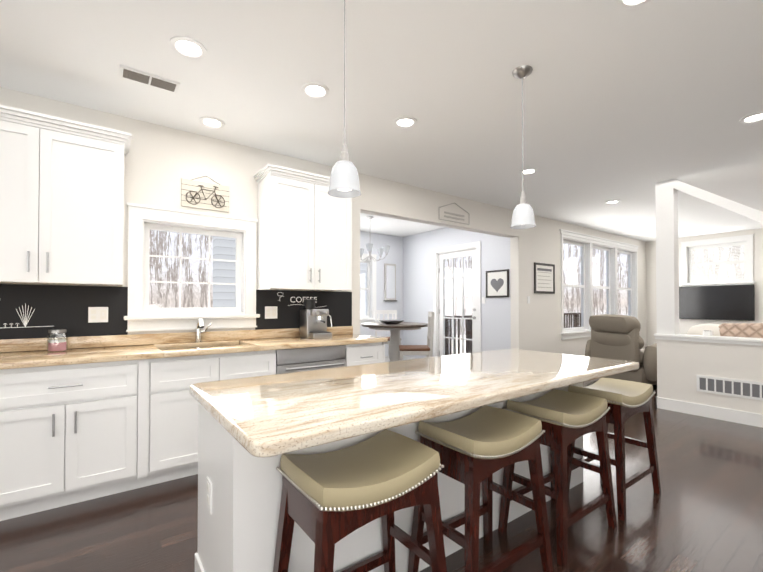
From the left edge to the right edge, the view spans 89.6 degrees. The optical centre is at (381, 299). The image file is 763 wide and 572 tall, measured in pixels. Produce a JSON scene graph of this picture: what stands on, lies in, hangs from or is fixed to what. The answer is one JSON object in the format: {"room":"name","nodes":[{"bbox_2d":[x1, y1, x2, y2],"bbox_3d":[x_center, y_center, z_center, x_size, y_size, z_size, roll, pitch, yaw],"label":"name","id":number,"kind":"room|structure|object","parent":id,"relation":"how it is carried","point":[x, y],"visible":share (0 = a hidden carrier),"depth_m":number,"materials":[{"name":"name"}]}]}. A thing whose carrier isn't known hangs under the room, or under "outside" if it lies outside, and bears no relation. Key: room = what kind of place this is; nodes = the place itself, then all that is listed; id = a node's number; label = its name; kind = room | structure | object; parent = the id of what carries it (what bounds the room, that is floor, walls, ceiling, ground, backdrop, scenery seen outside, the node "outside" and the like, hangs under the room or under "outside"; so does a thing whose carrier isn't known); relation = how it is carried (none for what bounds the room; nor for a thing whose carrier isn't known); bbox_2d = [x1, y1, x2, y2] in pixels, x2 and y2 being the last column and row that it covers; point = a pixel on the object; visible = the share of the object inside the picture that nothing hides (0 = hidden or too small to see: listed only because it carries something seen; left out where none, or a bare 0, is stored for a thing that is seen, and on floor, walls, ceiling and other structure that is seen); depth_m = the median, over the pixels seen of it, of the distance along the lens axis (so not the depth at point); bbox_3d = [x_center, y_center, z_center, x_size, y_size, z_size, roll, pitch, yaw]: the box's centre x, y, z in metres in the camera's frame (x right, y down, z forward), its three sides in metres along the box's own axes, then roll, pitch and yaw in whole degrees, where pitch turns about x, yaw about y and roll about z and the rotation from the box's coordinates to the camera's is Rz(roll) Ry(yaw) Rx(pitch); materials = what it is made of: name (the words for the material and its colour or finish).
{"room":"kitchen","nodes":[
{"label":"kitchen","id":0,"kind":"room"},
{"bbox_2d":[164,352,251,385],"bbox_3d":[-1.294,0.502,2.898,0.650,0.215,0.012,1,-1,-36],"label":"drawer front","id":1,"kind":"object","parent":0,"relation":"attached to","point":[199,368],"depth_m":2.76,"materials":[{"name":"white wood"}]},
{"bbox_2d":[176,374,255,385],"bbox_3d":[-1.409,0.618,3.055,0.674,0.012,0.404,1,-1,-36],"label":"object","id":2,"kind":"structure","parent":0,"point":[253,375],"depth_m":2.71,"materials":[{"name":"white wood"}]},
{"bbox_2d":[252,351,255,373],"bbox_3d":[-1.142,0.507,3.251,0.012,0.215,0.404,1,-1,-36],"label":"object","id":3,"kind":"structure","parent":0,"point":[254,352],"depth_m":2.96,"materials":[{"name":"white wood"}]},
{"bbox_2d":[0,87,646,355],"bbox_3d":[0.729,-0.053,5.077,13.700,2.700,0.150,1,-1,-36],"label":"wall","id":4,"kind":"structure","parent":0,"point":[160,161],"depth_m":4.24,"materials":[{"name":"white paint"}]},
{"bbox_2d":[0,112,127,286],"bbox_3d":[-2.273,-0.617,2.576,0.894,1.023,0.346,1,-1,-36],"label":"upper cabinet","id":5,"kind":"object","parent":4,"relation":"attached to","point":[61,201],"depth_m":2.50,"materials":[{"name":"white wood"}]},
{"bbox_2d":[88,307,107,322],"bbox_3d":[-2.121,0.112,2.880,0.120,0.115,0.012,1,-1,-36],"label":"electrical outlet plate","id":6,"kind":"object","parent":4,"relation":"attached to","point":[97,314],"depth_m":2.88,"materials":[{"name":"white plastic"}]},
{"bbox_2d":[0,284,351,338],"bbox_3d":[-1.914,0.086,3.044,3.935,0.372,0.008,1,-1,-36],"label":"backsplash","id":7,"kind":"structure","parent":4,"relation":"attached to","point":[60,306],"depth_m":2.85,"materials":[{"name":"black"}]},
{"bbox_2d":[3,304,52,327],"bbox_3d":[-2.517,0.075,2.594,0.470,0.237,0.004,1,-1,-36],"label":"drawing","id":8,"kind":"object","parent":7,"relation":"attached to","point":[24,321],"visible":1,"depth_m":2.64,"materials":[{"name":"white paint"}]},
{"bbox_2d":[290,297,316,301],"bbox_3d":[-0.780,-0.001,3.867,0.288,0.057,0.002,1,-1,-36],"label":"sign","id":9,"kind":"object","parent":7,"relation":"attached to","point":[303,298],"visible":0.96,"depth_m":3.86,"materials":[{"name":"white"}]},
{"bbox_2d":[124,202,259,331],"bbox_3d":[-1.606,-0.248,3.334,1.046,1.002,0.210,1,-1,-36],"label":"kitchen window","id":10,"kind":"structure","parent":4,"relation":"in","point":[143,220],"depth_m":3.28,"materials":[{"name":"white wood"}]},
{"bbox_2d":[181,176,228,211],"bbox_3d":[-1.520,-0.930,3.331,0.385,0.292,0.026,1,-1,-36],"label":"art","id":11,"kind":"object","parent":4,"relation":"attached to","point":[203,195],"visible":1,"depth_m":3.32,"materials":[{"name":"beige wood"}]},
{"bbox_2d":[265,306,276,318],"bbox_3d":[-1.050,0.122,3.663,0.120,0.115,0.012,1,-1,-36],"label":"electrical outlet plate","id":12,"kind":"object","parent":4,"relation":"attached to","point":[270,311],"depth_m":3.66,"materials":[{"name":"white plastic"}]},
{"bbox_2d":[256,168,351,290],"bbox_3d":[-0.726,-0.603,3.707,0.826,1.023,0.346,1,-1,-36],"label":"upper cabinet","id":13,"kind":"object","parent":4,"relation":"attached to","point":[305,232],"depth_m":3.52,"materials":[{"name":"white wood"}]},
{"bbox_2d":[439,203,468,224],"bbox_3d":[0.981,-1.174,5.170,0.591,0.265,0.016,1,-1,-36],"label":"sign","id":14,"kind":"object","parent":4,"relation":"attached to","point":[453,214],"visible":0.92,"depth_m":5.15,"materials":[{"name":"grey"}]},
{"bbox_2d":[534,262,554,293],"bbox_3d":[2.733,-0.356,6.440,0.600,0.500,0.020,1,-1,-36],"label":"framed print","id":15,"kind":"object","parent":4,"relation":"attached to","point":[544,277],"visible":0.94,"depth_m":6.43,"materials":[{"name":"grey"}]},
{"bbox_2d":[559,229,638,339],"bbox_3d":[4.427,-0.256,7.749,3.320,1.937,0.210,1,-1,-36],"label":"room window","id":16,"kind":"structure","parent":4,"relation":"in","point":[584,329],"depth_m":7.33,"materials":[{"name":"white wood"}]},
{"bbox_2d":[591,239,616,315],"bbox_3d":[4.427,-0.224,7.748,1.130,1.874,0.210,1,-1,-36],"label":"room window","id":17,"kind":"structure","parent":4,"relation":"in","point":[610,286],"depth_m":8.00,"materials":[{"name":"white wood"}]},
{"bbox_2d":[616,244,637,318],"bbox_3d":[5.290,-0.216,8.380,1.130,1.874,0.210,1,-1,-36],"label":"room window","id":18,"kind":"structure","parent":4,"relation":"in","point":[632,273],"depth_m":8.64,"materials":[{"name":"white"}]},
{"bbox_2d":[0,378,762,571],"bbox_3d":[2.736,1.313,2.317,13.700,0.100,6.948,1,-1,-36],"label":"floor","id":19,"kind":"structure","parent":0,"point":[702,511],"depth_m":2.16,"materials":[{"name":"brown wood"}]},
{"bbox_2d":[0,358,163,520],"bbox_3d":[-2.044,0.828,2.558,0.927,0.876,0.616,1,-1,-36],"label":"base cabinet","id":20,"kind":"object","parent":19,"relation":"on","point":[73,434],"depth_m":2.34,"materials":[{"name":"white wood"}]},
{"bbox_2d":[0,326,387,369],"bbox_3d":[-1.721,0.331,2.782,3.940,0.124,0.647,1,-1,-36],"label":"countertop","id":21,"kind":"structure","parent":20,"relation":"on","point":[24,353],"depth_m":2.90,"materials":[{"name":"stone"}]},
{"bbox_2d":[47,329,67,351],"bbox_3d":[-2.222,0.278,2.637,0.112,0.146,0.112,1,-1,-36],"label":"jar","id":22,"kind":"object","parent":21,"relation":"on","point":[57,345],"visible":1,"depth_m":2.60,"materials":[{"name":"clear glass"}]},
{"bbox_2d":[194,318,211,342],"bbox_3d":[-1.479,0.256,3.219,0.135,0.205,0.184,1,-1,-36],"label":"faucet","id":23,"kind":"object","parent":21,"relation":"on","point":[199,325],"visible":1,"depth_m":3.23,"materials":[{"name":"silver metal"}]},
{"bbox_2d":[300,299,331,338],"bbox_3d":[-0.613,0.181,3.716,0.230,0.368,0.362,1,-1,-36],"label":"coffee machine","id":24,"kind":"object","parent":21,"relation":"on","point":[313,323],"visible":1,"depth_m":3.68,"materials":[{"name":"silver metal"}]},
{"bbox_2d":[164,374,263,481],"bbox_3d":[-1.369,0.963,3.050,0.868,0.620,0.616,1,-1,-36],"label":"base cabinet","id":25,"kind":"object","parent":19,"relation":"on","point":[180,408],"depth_m":2.67,"materials":[{"name":"white wood"}]},
{"bbox_2d":[256,350,275,375],"bbox_3d":[-0.773,0.840,3.518,0.646,0.876,0.566,1,-1,-36],"label":"base cabinet","id":26,"kind":"object","parent":19,"relation":"on","point":[265,360],"depth_m":3.02,"materials":[{"name":"white wood"}]},
{"bbox_2d":[275,345,345,373],"bbox_3d":[-0.573,0.786,3.246,0.636,0.767,0.110,1,-1,-36],"label":"dishwasher","id":27,"kind":"object","parent":26,"relation":"in","point":[304,359],"visible":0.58,"depth_m":3.22,"materials":[{"name":"silver metal"}]},
{"bbox_2d":[273,429,446,571],"bbox_3d":[-0.074,0.895,1.358,0.562,0.711,0.370,1,-1,-36],"label":"stool","id":28,"kind":"object","parent":19,"relation":"on","point":[329,500],"visible":1,"depth_m":1.31,"materials":[{"name":"beige leather"}]},
{"bbox_2d":[346,342,384,366],"bbox_3d":[-0.323,0.844,3.817,0.433,0.876,0.616,1,-1,-36],"label":"base cabinet","id":29,"kind":"object","parent":19,"relation":"on","point":[366,353],"depth_m":3.57,"materials":[{"name":"white wood"}]},
{"bbox_2d":[195,381,585,571],"bbox_3d":[0.280,0.847,2.216,2.370,0.829,0.595,1,-1,-36],"label":"kitchen island","id":30,"kind":"object","parent":19,"relation":"on","point":[239,500],"depth_m":1.51,"materials":[{"name":"painted wood"},{"name":"granite"}]},
{"bbox_2d":[189,349,638,464],"bbox_3d":[0.378,0.410,2.097,2.440,0.040,0.960,1,-1,-36],"label":"island countertop","id":31,"kind":"structure","parent":30,"relation":"on","point":[268,417],"depth_m":1.61,"materials":[{"name":"beige stone"}]},
{"bbox_2d":[408,405,552,571],"bbox_3d":[0.448,0.900,1.740,0.562,0.711,0.370,1,-1,-36],"label":"stool","id":32,"kind":"object","parent":19,"relation":"on","point":[475,449],"visible":1,"depth_m":1.67,"materials":[{"name":"brown wood"}]},
{"bbox_2d":[498,389,616,566],"bbox_3d":[0.973,0.905,2.124,0.562,0.711,0.370,1,-1,-36],"label":"stool","id":33,"kind":"object","parent":19,"relation":"on","point":[566,418],"visible":0.98,"depth_m":2.04,"materials":[{"name":"brown wood"}]},
{"bbox_2d":[567,377,660,520],"bbox_3d":[1.498,0.910,2.507,0.562,0.711,0.370,1,-1,-36],"label":"stool","id":34,"kind":"object","parent":19,"relation":"on","point":[626,400],"visible":0.65,"depth_m":2.41,"materials":[{"name":"beige leather"}]},
{"bbox_2d":[585,314,656,384],"bbox_3d":[4.014,0.754,6.129,1.262,1.053,1.369,1,-1,-36],"label":"recliner","id":35,"kind":"object","parent":19,"relation":"on","point":[616,336],"visible":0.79,"depth_m":5.76,"materials":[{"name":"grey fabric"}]},
{"bbox_2d":[687,323,762,337],"bbox_3d":[5.161,0.722,3.211,1.000,1.003,4.070,1,-1,-36],"label":"sofa","id":36,"kind":"object","parent":19,"relation":"on","point":[753,330],"visible":0.19,"depth_m":4.23,"materials":[{"name":"white fabric"}]},
{"bbox_2d":[360,231,402,355],"bbox_3d":[-0.772,-0.022,7.513,3.260,2.700,0.150,1,-1,-36],"label":"wall","id":37,"kind":"structure","parent":0,"point":[395,252],"depth_m":8.04,"materials":[{"name":"white paint"}]},
{"bbox_2d":[360,253,377,324],"bbox_3d":[-0.756,-0.215,7.490,1.570,1.429,0.210,1,-1,-36],"label":"nook window","id":38,"kind":"structure","parent":37,"relation":"in","point":[369,317],"depth_m":7.85,"materials":[{"name":"white"}]},
{"bbox_2d":[384,263,396,300],"bbox_3d":[0.190,-0.360,8.096,0.330,0.790,0.048,1,-1,-36],"label":"mirror","id":39,"kind":"object","parent":37,"relation":"attached to","point":[389,282],"visible":0.98,"depth_m":8.08,"materials":[{"name":"grey mirror"}]},
{"bbox_2d":[0,0,762,241],"bbox_3d":[1.894,-1.472,3.503,13.700,0.100,9.800,1,-1,-36],"label":"ceiling","id":40,"kind":"structure","parent":0,"point":[628,108],"depth_m":2.59,"materials":[{"name":"white paint"}]},
{"bbox_2d":[119,65,179,92],"bbox_3d":[-1.503,-1.426,2.497,0.330,0.016,0.130,1,-1,-36],"label":"ceiling vent","id":41,"kind":"object","parent":40,"relation":"in","point":[129,73],"visible":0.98,"depth_m":2.48,"materials":[{"name":"white metal"}]},
{"bbox_2d":[170,36,206,58],"bbox_3d":[-1.093,-1.432,2.181,0.188,0.011,0.198,1,-1,-36],"label":"recessed light","id":42,"kind":"object","parent":40,"relation":"in","point":[188,47],"depth_m":2.19,"materials":[{"name":"white"}]},
{"bbox_2d":[199,116,224,127],"bbox_3d":[-1.353,-1.421,3.073,0.185,0.011,0.199,1,-1,-36],"label":"recessed light","id":43,"kind":"object","parent":40,"relation":"in","point":[212,122],"depth_m":3.09,"materials":[{"name":"white"}]},
{"bbox_2d":[301,82,328,98],"bbox_3d":[-0.451,-1.427,2.615,0.192,0.011,0.196,1,-1,-36],"label":"recessed light","id":44,"kind":"object","parent":40,"relation":"in","point":[310,89],"depth_m":2.62,"materials":[{"name":"white"}]},
{"bbox_2d":[328,0,360,197],"bbox_3d":[-0.167,-0.962,1.740,0.152,0.965,0.152,1,-1,-36],"label":"pendant light","id":45,"kind":"object","parent":40,"relation":"hanging from","point":[344,180],"visible":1,"depth_m":1.70,"materials":[{"name":"white glass"}]},
{"bbox_2d":[360,216,389,260],"bbox_3d":[-0.206,-1.016,6.454,0.672,0.740,0.647,1,-1,-36],"label":"chandelier","id":46,"kind":"object","parent":40,"relation":"hanging from","point":[385,248],"visible":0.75,"depth_m":6.39,"materials":[{"name":"white glass"}]},
{"bbox_2d":[393,116,416,127],"bbox_3d":[0.189,-1.421,3.070,0.191,0.011,0.192,1,-1,-36],"label":"recessed light","id":47,"kind":"object","parent":40,"relation":"in","point":[404,121],"depth_m":3.08,"materials":[{"name":"white"}]},
{"bbox_2d":[510,65,535,228],"bbox_3d":[0.885,-0.946,2.411,0.152,0.980,0.152,1,-1,-36],"label":"pendant light","id":48,"kind":"object","parent":40,"relation":"hanging from","point":[523,215],"visible":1,"depth_m":2.38,"materials":[{"name":"white glass"}]},
{"bbox_2d":[519,168,537,174],"bbox_3d":[1.604,-1.407,4.204,0.193,0.011,0.188,1,-1,-36],"label":"recessed light","id":49,"kind":"object","parent":40,"relation":"in","point":[527,171],"depth_m":4.23,"materials":[{"name":"white"}]},
{"bbox_2d":[616,0,649,7],"bbox_3d":[1.202,-1.437,1.843,0.131,0.011,0.101,1,-1,-36],"label":"recessed light","id":50,"kind":"object","parent":40,"relation":"in","point":[621,3],"depth_m":1.86,"materials":[{"name":"white"}]},
{"bbox_2d":[673,179,762,222],"bbox_3d":[4.127,-0.556,3.607,0.150,1.730,2.250,1,-1,-36],"label":"beam","id":51,"kind":"structure","parent":40,"relation":"attached to","point":[733,206],"depth_m":4.14,"materials":[{"name":"white paint"}]},
{"bbox_2d":[739,111,762,123],"bbox_3d":[2.898,-1.422,3.008,0.201,0.011,0.147,1,-1,-36],"label":"recessed light","id":52,"kind":"object","parent":40,"relation":"in","point":[755,117],"depth_m":3.02,"materials":[{"name":"white plastic"}]},
{"bbox_2d":[403,227,510,357],"bbox_3d":[1.325,-0.025,7.280,0.150,2.700,2.702,1,-1,-36],"label":"wall","id":53,"kind":"structure","parent":0,"point":[418,248],"depth_m":7.36,"materials":[{"name":"white paint"}]},
{"bbox_2d":[403,356,418,359],"bbox_3d":[0.752,1.268,7.906,0.016,0.130,0.950,1,-1,-36],"label":"baseboard","id":54,"kind":"structure","parent":53,"relation":"attached to","point":[404,358],"depth_m":8.16,"materials":[{"name":"white"}]},
{"bbox_2d":[433,241,480,356],"bbox_3d":[1.425,0.159,7.124,0.170,2.323,1.160,1,-1,-36],"label":"door","id":55,"kind":"structure","parent":53,"relation":"attached to","point":[466,250],"depth_m":7.18,"materials":[{"name":"white wood"}]},
{"bbox_2d":[486,269,508,297],"bbox_3d":[1.907,-0.262,6.341,0.020,0.450,0.450,1,-1,-36],"label":"framed picture","id":56,"kind":"object","parent":53,"relation":"attached to","point":[497,283],"visible":1,"depth_m":6.33,"materials":[{"name":"grey paper"}]},
{"bbox_2d":[646,228,762,345],"bbox_3d":[8.248,-0.038,6.274,0.150,2.700,6.798,1,-1,-36],"label":"wall","id":57,"kind":"structure","parent":0,"point":[685,325],"depth_m":8.29,"materials":[{"name":"white paint"}]},
{"bbox_2d":[679,285,754,320],"bbox_3d":[6.879,0.063,7.937,0.090,0.700,1.200,1,-1,-36],"label":"screen","id":58,"kind":"object","parent":57,"relation":"attached to","point":[729,302],"visible":0.91,"depth_m":7.86,"materials":[{"name":"black glass"}]},
{"bbox_2d":[680,234,754,286],"bbox_3d":[6.959,-0.746,7.994,0.210,1.044,1.190,1,-1,-36],"label":"window","id":59,"kind":"structure","parent":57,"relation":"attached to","point":[688,247],"depth_m":7.96,"materials":[{"name":"white"}]},
{"bbox_2d":[654,333,762,427],"bbox_3d":[4.776,0.825,2.702,0.220,0.885,4.850,1,-1,-36],"label":"wall","id":60,"kind":"structure","parent":0,"point":[718,377],"depth_m":4.18,"materials":[{"name":"white paint"}]},
{"bbox_2d":[655,179,678,334],"bbox_3d":[3.409,-0.501,4.587,0.150,1.815,0.180,1,-1,-36],"label":"post","id":61,"kind":"object","parent":60,"relation":"on","point":[667,270],"visible":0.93,"depth_m":4.53,"materials":[{"name":"white paint"}]},
{"bbox_2d":[703,330,712,335],"bbox_3d":[3.627,0.373,4.277,0.084,0.057,0.084,1,-1,-36],"label":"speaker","id":62,"kind":"object","parent":60,"relation":"on","point":[707,333],"visible":1,"depth_m":4.25},
{"bbox_3d":[0.026,1.364,6.405,3.260,0.100,2.852,1,-1,-36],"label":"floor","id":63,"kind":"structure","parent":0,"visible":0},
{"bbox_2d":[375,310,396,357],"bbox_3d":[0.109,0.755,6.917,0.420,1.130,0.481,0,-1,-7],"label":"dining chair","id":64,"kind":"object","parent":63,"relation":"on","point":[387,312],"visible":0.33,"depth_m":7.11,"materials":[{"name":"white wood"}]},
{"bbox_2d":[361,322,427,361],"bbox_3d":[0.219,0.844,6.152,1.080,0.926,1.080,1,-1,-36],"label":"dining table","id":65,"kind":"object","parent":63,"relation":"on","point":[394,342],"visible":0.6,"depth_m":6.05,"materials":[{"name":"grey wood"}]},
{"bbox_2d":[379,320,403,323],"bbox_3d":[0.157,0.350,5.989,0.400,0.055,0.400,1,-1,-36],"label":"bowl","id":66,"kind":"object","parent":65,"relation":"on","point":[391,321],"visible":1,"depth_m":5.88,"materials":[{"name":"grey ceramic"}]},
{"bbox_2d":[399,312,433,360],"bbox_3d":[0.483,0.737,5.436,0.481,1.130,0.420,0,-1,1],"label":"dining chair","id":67,"kind":"object","parent":63,"relation":"on","point":[427,349],"visible":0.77,"depth_m":5.24,"materials":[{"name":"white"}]},
{"label":"outside","id":68,"kind":"structure","parent":0,"visible":0},
{"bbox_2d":[456,335,465,353],"bbox_3d":[4.331,1.877,7.413,44.000,0.100,23.000,1,-1,-36],"label":"ground","id":69,"kind":"structure","parent":68,"point":[461,344],"depth_m":16.67,"materials":[{"name":"white"}]},
{"bbox_2d":[213,236,366,314],"bbox_3d":[-0.959,-2.384,10.597,6.840,8.500,0.300,1,-1,-36],"label":"neighbor house","id":70,"kind":"structure","parent":69,"relation":"on","point":[227,293],"depth_m":8.58,"materials":[{"name":"white"}]},
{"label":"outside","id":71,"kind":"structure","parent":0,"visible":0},
{"bbox_2d":[149,230,471,334],"bbox_3d":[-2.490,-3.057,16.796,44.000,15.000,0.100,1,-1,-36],"label":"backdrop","id":72,"kind":"structure","parent":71,"point":[171,247],"depth_m":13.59,"materials":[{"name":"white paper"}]},
{"bbox_2d":[445,313,580,355],"bbox_3d":[4.076,0.913,8.693,5.913,1.140,1.692,1,-1,-36],"label":"deck","id":73,"kind":"object","parent":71,"point":[574,319],"depth_m":7.95,"materials":[{"name":"brown wood"}]},
{"bbox_2d":[563,243,744,327],"bbox_3d":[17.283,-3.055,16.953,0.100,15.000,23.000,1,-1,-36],"label":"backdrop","id":74,"kind":"structure","parent":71,"point":[569,293],"depth_m":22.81,"materials":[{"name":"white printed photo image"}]}
]}

